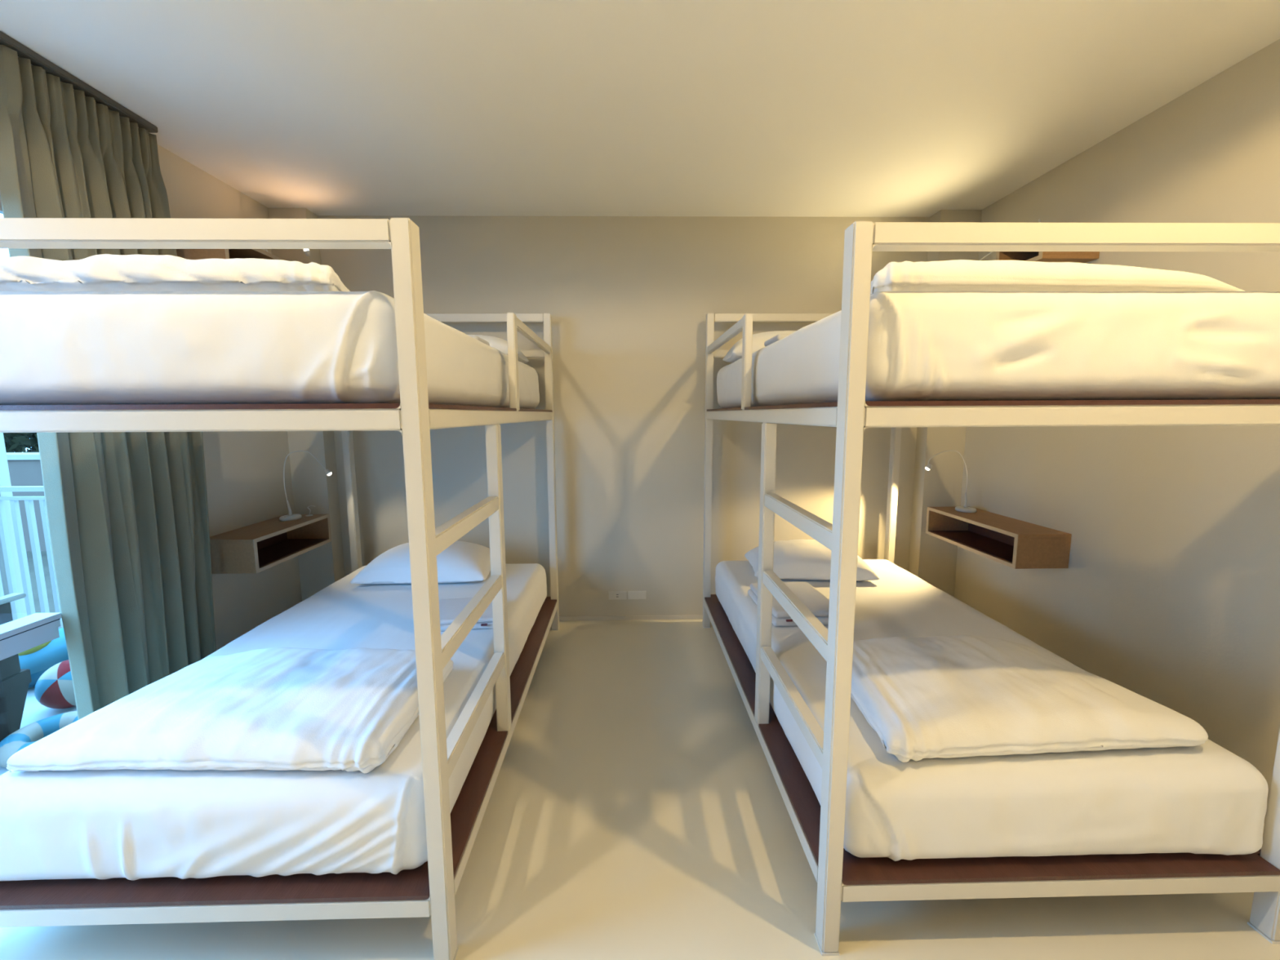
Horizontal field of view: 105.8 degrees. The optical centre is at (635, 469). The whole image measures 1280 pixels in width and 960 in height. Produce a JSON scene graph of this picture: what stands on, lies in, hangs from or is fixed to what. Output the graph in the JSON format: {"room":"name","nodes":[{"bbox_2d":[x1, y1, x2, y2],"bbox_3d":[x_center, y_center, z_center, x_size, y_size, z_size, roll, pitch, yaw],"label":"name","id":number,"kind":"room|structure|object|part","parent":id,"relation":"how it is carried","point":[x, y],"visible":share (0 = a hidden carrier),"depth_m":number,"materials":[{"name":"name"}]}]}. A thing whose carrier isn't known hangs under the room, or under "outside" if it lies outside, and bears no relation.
{"room":"dormitory","nodes":[
{"label":"dormitory","id":0,"kind":"room"},
{"bbox_2d":[0,612,62,660],"bbox_3d":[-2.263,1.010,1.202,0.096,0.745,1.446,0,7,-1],"label":"table","id":1,"kind":"object","parent":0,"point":[20,635],"visible":1,"depth_m":1.79,"materials":[{"name":"white metal"}]},
{"bbox_2d":[0,686,76,775],"bbox_3d":[-3.394,1.550,0.639,2.014,0.110,5.450,0,7,-1],"label":"floor","id":2,"kind":"structure","parent":0,"point":[33,711],"depth_m":2.55,"materials":[{"name":"tile"}]},
{"bbox_2d":[0,432,26,620],"bbox_3d":[-4.437,-0.362,3.154,0.490,3.350,0.080,0,7,-1],"label":"column","id":3,"kind":"structure","parent":2,"relation":"on","point":[5,481],"depth_m":3.24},
{"bbox_2d":[0,592,31,742],"bbox_3d":[-3.232,0.883,2.026,0.620,0.900,0.650,0,7,-1],"label":"armchair","id":4,"kind":"object","parent":2,"relation":"on","point":[15,682],"visible":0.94,"depth_m":2.27,"materials":[{"name":"grey wood"}]},
{"bbox_3d":[-2.952,0.829,2.003,0.040,0.350,0.585,0,7,-1],"label":"arm panel","id":5,"kind":"part","parent":4,"relation":"part of","materials":[{"name":"brown wood"}]},
{"bbox_3d":[-2.953,0.641,2.004,0.060,0.022,0.650,0,7,-1],"label":"arm","id":6,"kind":"part","parent":4,"relation":"part of","materials":[{"name":"paint"}]},
{"bbox_3d":[-2.953,1.199,2.062,0.035,0.260,0.600,0,7,-1],"label":"panel","id":7,"kind":"part","parent":4,"relation":"part of","materials":[{"name":"brown wood"}]},
{"bbox_3d":[-3.233,1.038,2.031,0.615,0.070,0.625,0,7,-1],"label":"seat","id":8,"kind":"part","parent":4,"relation":"part of","materials":[{"name":"brown wood"}]},
{"bbox_2d":[0,485,63,628],"bbox_3d":[-3.333,0.923,0.619,1.884,1.140,5.150,0,7,-1],"label":"balcony railing","id":9,"kind":"object","parent":2,"relation":"on","point":[14,500],"visible":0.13,"depth_m":3.13,"materials":[{"name":"metal"}]},
{"bbox_3d":[-3.336,0.391,0.559,1.884,0.070,5.150,0,7,-1],"label":"handrail","id":10,"kind":"part","parent":9,"relation":"part of","materials":[{"name":"metal"}]},
{"bbox_3d":[-3.328,0.918,0.616,1.874,1.030,5.145,0,7,-1],"label":"cross rail","id":11,"kind":"part","parent":9,"relation":"part of","materials":[{"name":"metal"}]},
{"bbox_2d":[0,711,78,768],"bbox_3d":[-2.733,1.256,2.264,0.340,0.098,0.340,0,7,-1],"label":"ring","id":12,"kind":"object","parent":2,"relation":"on","point":[24,736],"visible":0.36,"depth_m":2.26,"materials":[{"name":"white plastic"}]},
{"bbox_2d":[17,627,68,688],"bbox_3d":[-3.396,1.067,2.853,0.918,0.349,0.379,-7,9,-44],"label":"float","id":13,"kind":"object","parent":2,"relation":"on","point":[38,659],"visible":0.17,"depth_m":2.71,"materials":[{"name":"blue plastic"}]},
{"bbox_2d":[34,659,75,708],"bbox_3d":[-3.020,1.145,2.588,0.250,0.249,0.249,0,7,-1],"label":"beach ball","id":14,"kind":"object","parent":2,"relation":"on","point":[54,689],"visible":0.52,"depth_m":2.49,"materials":[{"name":"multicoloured plastic"}]},
{"bbox_2d":[157,144,302,650],"bbox_3d":[-2.332,0.064,0.366,0.120,2.813,6.003,0,7,-1],"label":"wall","id":15,"kind":"structure","parent":0,"point":[245,485],"depth_m":2.82,"materials":[{"name":"paint"}]},
{"bbox_2d":[0,195,3,214],"bbox_3d":[-2.348,0.192,1.245,0.100,2.360,1.720,0,7,-1],"label":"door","id":16,"kind":"structure","parent":15,"relation":"in","point":[1,207],"depth_m":1.78,"materials":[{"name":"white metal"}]},
{"bbox_2d":[176,248,284,260],"bbox_3d":[-2.180,-1.131,2.718,0.287,0.145,0.660,0,7,-1],"label":"wall shelf","id":17,"kind":"object","parent":15,"relation":"attached to","point":[188,254],"visible":0.07,"depth_m":2.40,"materials":[{"name":"brown wood"}]},
{"bbox_3d":[-2.176,-1.095,2.400,0.284,0.105,0.020,0,7,-1],"label":"panel","id":18,"kind":"part","parent":17,"relation":"part of","materials":[{"name":"brown wood"}]},
{"bbox_3d":[-2.182,-1.194,2.711,0.284,0.020,0.660,0,7,-1],"label":"panel","id":19,"kind":"part","parent":17,"relation":"part of","materials":[{"name":"brown wood"}]},
{"bbox_2d":[265,248,310,256],"bbox_3d":[-2.113,-1.353,2.879,0.272,0.259,0.135,0,7,-1],"label":"reading lamp","id":20,"kind":"object","parent":17,"relation":"on","point":[307,252],"visible":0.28,"depth_m":2.92,"materials":[{"name":"white plastic"}]},
{"bbox_2d":[209,514,331,573],"bbox_3d":[-2.172,0.428,2.896,0.287,0.185,0.660,0,7,-1],"label":"wall shelf","id":21,"kind":"object","parent":15,"relation":"attached to","point":[256,548],"visible":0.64,"depth_m":2.79,"materials":[{"name":"brown wood"}]},
{"bbox_3d":[-2.167,0.465,2.578,0.284,0.145,0.020,0,7,-1],"label":"panel","id":22,"kind":"part","parent":21,"relation":"part of","materials":[{"name":"brown wood"}]},
{"bbox_3d":[-2.174,0.346,2.886,0.284,0.020,0.660,0,7,-1],"label":"panel","id":23,"kind":"part","parent":21,"relation":"part of","materials":[{"name":"brown wood"}]},
{"bbox_3d":[-2.173,0.510,2.905,0.284,0.020,0.660,0,7,-1],"label":"panel","id":24,"kind":"part","parent":21,"relation":"part of","materials":[{"name":"brown wood"}]},
{"bbox_3d":[-2.310,0.429,2.893,0.010,0.145,0.620,0,7,-1],"label":"panel","id":25,"kind":"part","parent":21,"relation":"part of","materials":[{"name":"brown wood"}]},
{"bbox_2d":[279,450,332,520],"bbox_3d":[-2.090,0.101,3.043,0.302,0.432,0.130,0,7,-1],"label":"reading lamp","id":26,"kind":"object","parent":21,"relation":"on","point":[290,517],"visible":1,"depth_m":3.05,"materials":[{"name":"white plastic"}]},
{"bbox_3d":[-2.187,0.245,3.057,0.025,0.099,0.022,4,8,34],"label":"stem","id":27,"kind":"part","parent":26,"relation":"part of","materials":[{"name":"white plastic"}]},
{"bbox_3d":[-2.085,0.052,3.073,0.261,0.342,0.033,-2,7,-13],"label":"flexible arm","id":28,"kind":"part","parent":26,"relation":"part of"},
{"bbox_3d":[-2.180,0.392,3.214,0.284,0.145,0.020,0,7,-1],"label":"panel","id":29,"kind":"part","parent":21,"relation":"part of","materials":[{"name":"brown wood"}]},
{"bbox_2d":[305,505,315,516],"bbox_3d":[-2.125,0.271,3.161,0.068,0.068,0.044,0,7,-1],"label":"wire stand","id":30,"kind":"object","parent":21,"relation":"on","point":[308,514],"visible":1,"depth_m":3.16,"materials":[{"name":"black metal"}]},
{"bbox_2d":[317,215,929,616],"bbox_3d":[-0.033,-0.299,3.452,4.837,2.813,0.120,0,7,-1],"label":"wall","id":31,"kind":"structure","parent":0,"point":[628,300],"depth_m":3.38,"materials":[{"name":"paint"}]},
{"bbox_2d":[267,208,344,601],"bbox_3d":[-2.211,-0.270,3.292,0.236,2.813,0.119,0,7,-1],"label":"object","id":32,"kind":"structure","parent":31,"relation":"attached to","point":[321,566],"depth_m":3.29,"materials":[{"name":"paint"}]},
{"bbox_2d":[608,591,626,599],"bbox_3d":[-0.131,0.920,3.523,0.132,0.061,0.010,0,7,-1],"label":"power socket","id":33,"kind":"object","parent":31,"relation":"attached to","point":[612,594],"visible":1,"depth_m":3.52,"materials":[{"name":"plastic"}]},
{"bbox_2d":[559,614,702,621],"bbox_3d":[-0.042,1.090,3.545,4.092,0.032,0.009,0,7,-1],"label":"baseboard","id":34,"kind":"structure","parent":31,"relation":"attached to","point":[667,616],"depth_m":3.54,"materials":[{"name":"paint"}]},
{"bbox_2d":[627,591,646,599],"bbox_3d":[0.010,0.919,3.526,0.134,0.061,0.009,0,7,-1],"label":"blank plate","id":35,"kind":"object","parent":31,"relation":"attached to","point":[631,594],"visible":1,"depth_m":3.52,"materials":[{"name":"plastic"}]},
{"bbox_3d":[0.010,0.919,3.522,0.110,0.041,0.001,0,7,-1],"label":"frame","id":36,"kind":"part","parent":35,"relation":"part of","materials":[{"name":"plastic"}]},
{"bbox_2d":[908,209,982,596],"bbox_3d":[2.132,-0.302,3.373,0.269,2.813,0.119,0,7,-1],"label":"pillar","id":37,"kind":"structure","parent":31,"relation":"attached to","point":[932,559],"depth_m":3.37,"materials":[{"name":"paint"}]},
{"bbox_2d":[0,0,1279,217],"bbox_3d":[0.018,-1.410,0.244,4.837,0.120,6.243,0,7,-1],"label":"ceiling","id":38,"kind":"structure","parent":0,"point":[446,108],"depth_m":1.97,"materials":[{"name":"paint"}]},
{"bbox_2d":[0,31,158,133],"bbox_3d":[-2.182,-1.428,1.159,0.050,0.027,2.110,0,7,-1],"label":"track","id":39,"kind":"object","parent":38,"relation":"attached to","point":[23,51],"visible":0.82,"depth_m":1.87,"materials":[{"name":"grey metal"}]},
{"bbox_2d":[0,44,216,719],"bbox_3d":[-2.190,-0.125,2.101,0.109,2.755,0.607,0,7,-1],"label":"curtain","id":40,"kind":"object","parent":39,"relation":"hanging from","point":[127,512],"visible":0.65,"depth_m":1.99,"materials":[{"name":"fabric"}]},
{"bbox_2d":[0,618,1279,959],"bbox_3d":[0.033,1.494,0.575,4.837,0.100,6.243,0,7,-1],"label":"floor","id":41,"kind":"structure","parent":0,"point":[636,809],"depth_m":1.52,"materials":[{"name":"concrete"}]},
{"bbox_2d":[0,217,559,959],"bbox_3d":[-1.226,0.177,2.238,1.400,2.153,2.136,0,7,-1],"label":"bunk bed","id":42,"kind":"object","parent":41,"relation":"on","point":[430,888],"visible":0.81,"depth_m":1.28,"materials":[{"name":"paint"}]},
{"bbox_3d":[-1.211,-0.541,1.111,1.304,0.051,0.053,0,7,-1],"label":"rail","id":43,"kind":"part","parent":42,"relation":"part of","materials":[{"name":"metal"}]},
{"bbox_3d":[-1.208,-0.116,1.159,1.304,0.052,0.052,0,7,-1],"label":"rail","id":44,"kind":"part","parent":42,"relation":"part of","materials":[{"name":"paint"}]},
{"bbox_3d":[-1.202,1.179,1.307,1.304,0.054,0.052,0,7,-1],"label":"rail","id":45,"kind":"part","parent":42,"relation":"part of","materials":[{"name":"metal"}]},
{"bbox_2d":[0,290,539,408],"bbox_3d":[-1.228,-0.409,2.154,1.258,0.281,2.035,0,7,-1],"label":"mattress","id":46,"kind":"object","parent":42,"relation":"on","point":[153,347],"visible":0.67,"depth_m":1.16,"materials":[{"name":"white fabric"}]},
{"bbox_2d":[0,253,350,291],"bbox_3d":[-1.292,-0.537,1.493,1.017,0.124,0.557,0,7,-1],"label":"duvet","id":47,"kind":"object","parent":46,"relation":"on","point":[104,272],"visible":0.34,"depth_m":1.24,"materials":[{"name":"white fabric"}]},
{"bbox_2d":[467,334,489,346],"bbox_3d":[-0.970,-0.625,2.442,0.402,0.079,0.252,0,7,-1],"label":"folded towel","id":48,"kind":"object","parent":46,"relation":"on","point":[479,339],"visible":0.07,"depth_m":2.40,"materials":[{"name":"fabric"}]},
{"bbox_2d":[475,334,528,363],"bbox_3d":[-0.980,-0.718,2.898,0.613,0.162,0.415,-1,7,-4],"label":"pillow","id":49,"kind":"object","parent":46,"relation":"on","point":[499,344],"visible":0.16,"depth_m":2.76,"materials":[{"name":"white fabric"}]},
{"bbox_2d":[0,563,546,880],"bbox_3d":[-1.215,0.885,2.294,1.272,0.280,2.048,0,7,-1],"label":"mattress","id":50,"kind":"object","parent":42,"relation":"on","point":[131,824],"visible":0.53,"depth_m":1.31,"materials":[{"name":"white fabric"}]},
{"bbox_2d":[6,647,453,773],"bbox_3d":[-1.230,0.757,1.617,1.084,0.129,0.631,0,7,-1],"label":"duvet","id":51,"kind":"object","parent":50,"relation":"on","point":[273,708],"visible":0.92,"depth_m":1.43,"materials":[{"name":"white fabric"}]},
{"bbox_2d":[350,540,490,583],"bbox_3d":[-1.275,0.558,3.027,0.793,0.204,0.505,0,7,-1],"label":"pillow","id":52,"kind":"object","parent":50,"relation":"on","point":[462,561],"visible":0.71,"depth_m":2.84,"materials":[{"name":"white fabric"}]},
{"bbox_2d":[439,597,493,631],"bbox_3d":[-0.838,0.707,2.375,0.343,0.050,0.311,-1,7,-7],"label":"folded towel","id":53,"kind":"object","parent":50,"relation":"on","point":[450,609],"visible":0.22,"depth_m":2.31,"materials":[{"name":"fabric"}]},
{"bbox_3d":[-1.922,0.062,3.259,0.047,2.147,0.054,0,7,-1],"label":"post","id":54,"kind":"part","parent":42,"relation":"part of","materials":[{"name":"metal"}]},
{"bbox_3d":[-0.530,0.391,1.230,0.047,1.939,0.054,0,7,-1],"label":"post","id":55,"kind":"part","parent":42,"relation":"part of","materials":[{"name":"metal"}]},
{"bbox_3d":[-1.252,-0.984,3.154,1.304,0.051,0.042,0,7,-1],"label":"head rail","id":56,"kind":"part","parent":42,"relation":"part of","materials":[{"name":"paint"}]},
{"bbox_3d":[-0.554,-0.238,2.204,0.046,0.052,2.026,0,7,-1],"label":"rail","id":57,"kind":"part","parent":42,"relation":"part of","materials":[{"name":"paint"}]},
{"bbox_3d":[-0.542,0.449,1.918,0.047,1.250,0.054,0,7,-1],"label":"ladder post","id":58,"kind":"part","parent":42,"relation":"part of","materials":[{"name":"paint"}]},
{"bbox_3d":[-0.547,1.056,2.352,0.046,0.054,2.026,0,7,-1],"label":"rail","id":59,"kind":"part","parent":42,"relation":"part of","materials":[{"name":"paint"}]},
{"bbox_3d":[-0.547,-0.475,2.161,0.034,0.427,0.054,0,7,-1],"label":"guard post","id":60,"kind":"part","parent":42,"relation":"part of","materials":[{"name":"paint"}]},
{"bbox_3d":[-1.251,-0.754,3.181,1.304,0.045,0.042,0,7,-1],"label":"head rail","id":61,"kind":"part","parent":42,"relation":"part of","materials":[{"name":"paint"}]},
{"bbox_3d":[-0.559,-0.722,2.664,0.030,0.044,1.002,0,7,-1],"label":"guard rail","id":62,"kind":"part","parent":42,"relation":"part of","materials":[{"name":"paint"}]},
{"bbox_3d":[-0.571,0.052,3.284,0.047,2.147,0.054,0,7,-1],"label":"post","id":63,"kind":"part","parent":42,"relation":"part of","materials":[{"name":"paint"}]},
{"bbox_2d":[702,221,1279,955],"bbox_3d":[1.159,0.159,2.293,1.333,2.153,2.130,0,7,-1],"label":"bunk bed","id":64,"kind":"object","parent":41,"relation":"on","point":[839,875],"visible":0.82,"depth_m":1.33,"materials":[{"name":"paint"}]},
{"bbox_3d":[0.497,0.043,3.310,0.047,2.147,0.054,0,7,-1],"label":"post","id":65,"kind":"part","parent":64,"relation":"part of","materials":[{"name":"paint"}]},
{"bbox_3d":[1.134,-0.772,3.232,1.237,0.045,0.042,0,7,-1],"label":"head rail","id":66,"kind":"part","parent":64,"relation":"part of","materials":[{"name":"paint"}]},
{"bbox_3d":[0.497,-0.731,2.699,0.030,0.044,0.986,0,7,-1],"label":"guard rail","id":67,"kind":"part","parent":64,"relation":"part of","materials":[{"name":"paint"}]},
{"bbox_3d":[0.507,-0.485,2.204,0.034,0.427,0.054,0,7,-1],"label":"guard post","id":68,"kind":"part","parent":64,"relation":"part of","materials":[{"name":"paint"}]},
{"bbox_3d":[0.522,1.047,2.382,0.046,0.054,2.019,0,7,-1],"label":"rail","id":69,"kind":"part","parent":64,"relation":"part of","materials":[{"name":"paint"}]},
{"bbox_3d":[0.525,0.440,1.956,0.047,1.250,0.054,0,7,-1],"label":"ladder post","id":70,"kind":"part","parent":64,"relation":"part of","materials":[{"name":"paint"}]},
{"bbox_3d":[0.515,-0.247,2.234,0.046,0.052,2.019,0,7,-1],"label":"rail","id":71,"kind":"part","parent":64,"relation":"part of","materials":[{"name":"paint"}]},
{"bbox_3d":[1.133,-1.002,3.206,1.237,0.051,0.042,0,7,-1],"label":"head rail","id":72,"kind":"part","parent":64,"relation":"part of","materials":[{"name":"paint"}]},
{"bbox_3d":[0.537,0.381,1.262,0.047,1.939,0.054,0,7,-1],"label":"post","id":73,"kind":"part","parent":64,"relation":"part of","materials":[{"name":"metal"}]},
{"bbox_3d":[1.780,0.034,3.334,0.047,2.147,0.054,0,7,-1],"label":"post","id":74,"kind":"part","parent":64,"relation":"part of","materials":[{"name":"paint"}]},
{"bbox_2d":[715,559,1268,861],"bbox_3d":[1.173,0.867,2.350,1.230,0.281,2.045,0,7,-1],"label":"mattress","id":75,"kind":"object","parent":64,"relation":"on","point":[1204,798],"visible":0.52,"depth_m":1.35,"materials":[{"name":"white fabric"}]},
{"bbox_2d":[747,582,829,626],"bbox_3d":[0.800,0.679,2.464,0.344,0.069,0.432,-1,7,-4],"label":"folded towel","id":76,"kind":"object","parent":75,"relation":"on","point":[816,602],"visible":0.53,"depth_m":2.37,"materials":[{"name":"fabric"}]},
{"bbox_2d":[744,538,879,581],"bbox_3d":[1.079,0.551,3.042,0.715,0.191,0.458,0,7,5],"label":"pillow","id":77,"kind":"object","parent":75,"relation":"on","point":[793,559],"visible":0.6,"depth_m":2.87,"materials":[{"name":"white fabric"}]},
{"bbox_2d":[850,635,1208,762],"bbox_3d":[1.194,0.732,1.646,0.967,0.147,0.601,0,7,-1],"label":"duvet","id":78,"kind":"object","parent":75,"relation":"on","point":[957,695],"visible":0.92,"depth_m":1.45,"materials":[{"name":"white fabric"}]},
{"bbox_2d":[716,290,1279,408],"bbox_3d":[1.161,-0.427,2.204,1.237,0.280,2.042,0,7,-1],"label":"mattress","id":79,"kind":"object","parent":64,"relation":"on","point":[923,345],"visible":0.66,"depth_m":1.20,"materials":[{"name":"white fabric"}]},
{"bbox_2d":[722,330,795,362],"bbox_3d":[0.871,-0.739,2.922,0.630,0.180,0.416,0,7,2],"label":"pillow","id":80,"kind":"object","parent":79,"relation":"on","point":[735,353],"visible":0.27,"depth_m":2.78,"materials":[{"name":"white fabric"}]},
{"bbox_2d":[764,333,790,346],"bbox_3d":[0.892,-0.625,2.408,0.462,0.069,0.271,0,7,-1],"label":"folded towel","id":81,"kind":"object","parent":79,"relation":"on","point":[779,336],"visible":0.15,"depth_m":2.34,"materials":[{"name":"fabric"}]},
{"bbox_2d":[870,259,1245,295],"bbox_3d":[1.168,-0.560,1.577,1.058,0.126,0.575,0,7,-1],"label":"duvet","id":82,"kind":"object","parent":79,"relation":"on","point":[957,274],"visible":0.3,"depth_m":1.31,"materials":[{"name":"white fabric"}]},
{"bbox_3d":[1.183,1.160,1.364,1.237,0.054,0.052,0,7,-1],"label":"rail","id":83,"kind":"part","parent":64,"relation":"part of","materials":[{"name":"paint"}]},
{"bbox_3d":[1.176,-0.135,1.217,1.237,0.052,0.052,0,7,-1],"label":"rail","id":84,"kind":"part","parent":64,"relation":"part of","materials":[{"name":"paint"}]},
{"bbox_3d":[1.174,-0.559,1.168,1.237,0.051,0.053,0,7,-1],"label":"rail","id":85,"kind":"part","parent":64,"relation":"part of","materials":[{"name":"metal"}]},
{"bbox_3d":[1.821,0.372,1.286,0.047,1.939,0.054,0,7,-1],"label":"post","id":86,"kind":"part","parent":64,"relation":"part of","materials":[{"name":"paint"}]},
{"bbox_2d":[954,39,1279,814],"bbox_3d":[2.384,0.030,0.454,0.120,2.813,6.003,0,7,-1],"label":"wall","id":87,"kind":"structure","parent":0,"point":[1168,594],"depth_m":2.09,"materials":[{"name":"paint"}]},
{"bbox_2d":[925,506,1071,568],"bbox_3d":[2.136,0.390,2.922,0.287,0.185,0.765,0,7,-1],"label":"wall shelf","id":88,"kind":"object","parent":87,"relation":"attached to","point":[1015,544],"visible":0.91,"depth_m":2.79,"materials":[{"name":"brown wood"}]},
{"bbox_3d":[2.130,0.348,3.292,0.284,0.145,0.020,0,7,-1],"label":"panel","id":89,"kind":"part","parent":88,"relation":"part of","materials":[{"name":"brown wood"}]},
{"bbox_2d":[924,449,976,512],"bbox_3d":[2.040,0.076,3.119,0.317,0.396,0.126,0,7,-1],"label":"reading lamp","id":90,"kind":"object","parent":88,"relation":"on","point":[965,508],"visible":1,"depth_m":3.12,"materials":[{"name":"white plastic"}]},
{"bbox_3d":[2.018,0.029,3.129,0.249,0.306,0.010,0,7,6],"label":"flexible arm","id":91,"kind":"part","parent":90,"relation":"part of"},
{"bbox_3d":[2.144,0.201,3.135,0.021,0.098,0.022,0,7,-1],"label":"stem","id":92,"kind":"part","parent":90,"relation":"part of","materials":[{"name":"white plastic"}]},
{"bbox_3d":[2.273,0.389,2.925,0.010,0.145,0.725,0,7,-1],"label":"panel","id":93,"kind":"part","parent":88,"relation":"part of","materials":[{"name":"brown wood"}]},
{"bbox_3d":[2.138,0.472,2.932,0.284,0.020,0.765,0,7,-1],"label":"panel","id":94,"kind":"part","parent":88,"relation":"part of","materials":[{"name":"brown wood"}]},
{"bbox_3d":[2.137,0.308,2.913,0.284,0.020,0.765,0,7,-1],"label":"panel","id":95,"kind":"part","parent":88,"relation":"part of","materials":[{"name":"brown wood"}]},
{"bbox_3d":[2.144,0.432,2.552,0.284,0.145,0.020,0,7,-1],"label":"panel","id":96,"kind":"part","parent":88,"relation":"part of","materials":[{"name":"brown wood"}]},
{"bbox_2d":[995,251,1099,262],"bbox_3d":[2.132,-1.124,2.518,0.287,0.145,0.305,0,7,-1],"label":"wall shelf","id":97,"kind":"object","parent":87,"relation":"attached to","point":[1042,256],"visible":0.33,"depth_m":2.40,"materials":[{"name":"brown wood"}]},
{"bbox_2d":[979,218,1040,260],"bbox_3d":[2.002,-1.112,2.748,0.120,0.460,0.571,-6,8,-39],"label":"reading lamp","id":98,"kind":"object","parent":97,"relation":"attached to","point":[1039,220],"visible":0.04,"depth_m":2.77,"materials":[{"name":"white plastic"}]},
{"bbox_3d":[2.131,-1.140,2.660,0.284,0.105,0.020,0,7,-1],"label":"panel","id":99,"kind":"part","parent":97,"relation":"part of","materials":[{"name":"brown wood"}]},
{"bbox_3d":[2.134,-1.062,2.525,0.284,0.020,0.305,0,7,-1],"label":"panel","id":100,"kind":"part","parent":97,"relation":"part of","materials":[{"name":"brown wood"}]},
{"bbox_3d":[2.136,-1.108,2.377,0.284,0.105,0.020,0,7,-1],"label":"panel","id":101,"kind":"part","parent":97,"relation":"part of","materials":[{"name":"brown wood"}]},
{"label":"outside","id":102,"kind":"structure","parent":0,"visible":0},
{"bbox_2d":[26,551,55,613],"bbox_3d":[-17.343,1.551,6.383,25.534,0.150,37.000,0,7,-1],"label":"ground","id":103,"kind":"structure","parent":102,"point":[29,555],"depth_m":6.18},
{"bbox_2d":[3,432,39,452],"bbox_3d":[-13.230,-1.859,10.980,6.013,5.636,6.300,-4,7,-28],"label":"tree","id":104,"kind":"object","parent":103,"relation":"on","point":[14,442],"visible":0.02,"depth_m":10.10,"materials":[{"name":"green plant"}]},
{"bbox_2d":[6,452,46,551],"bbox_3d":[-7.742,0.499,7.758,8.840,1.530,0.480,0,7,-1],"label":"neighbouring house","id":105,"kind":"structure","parent":103,"relation":"on","point":[24,468],"depth_m":7.49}
]}

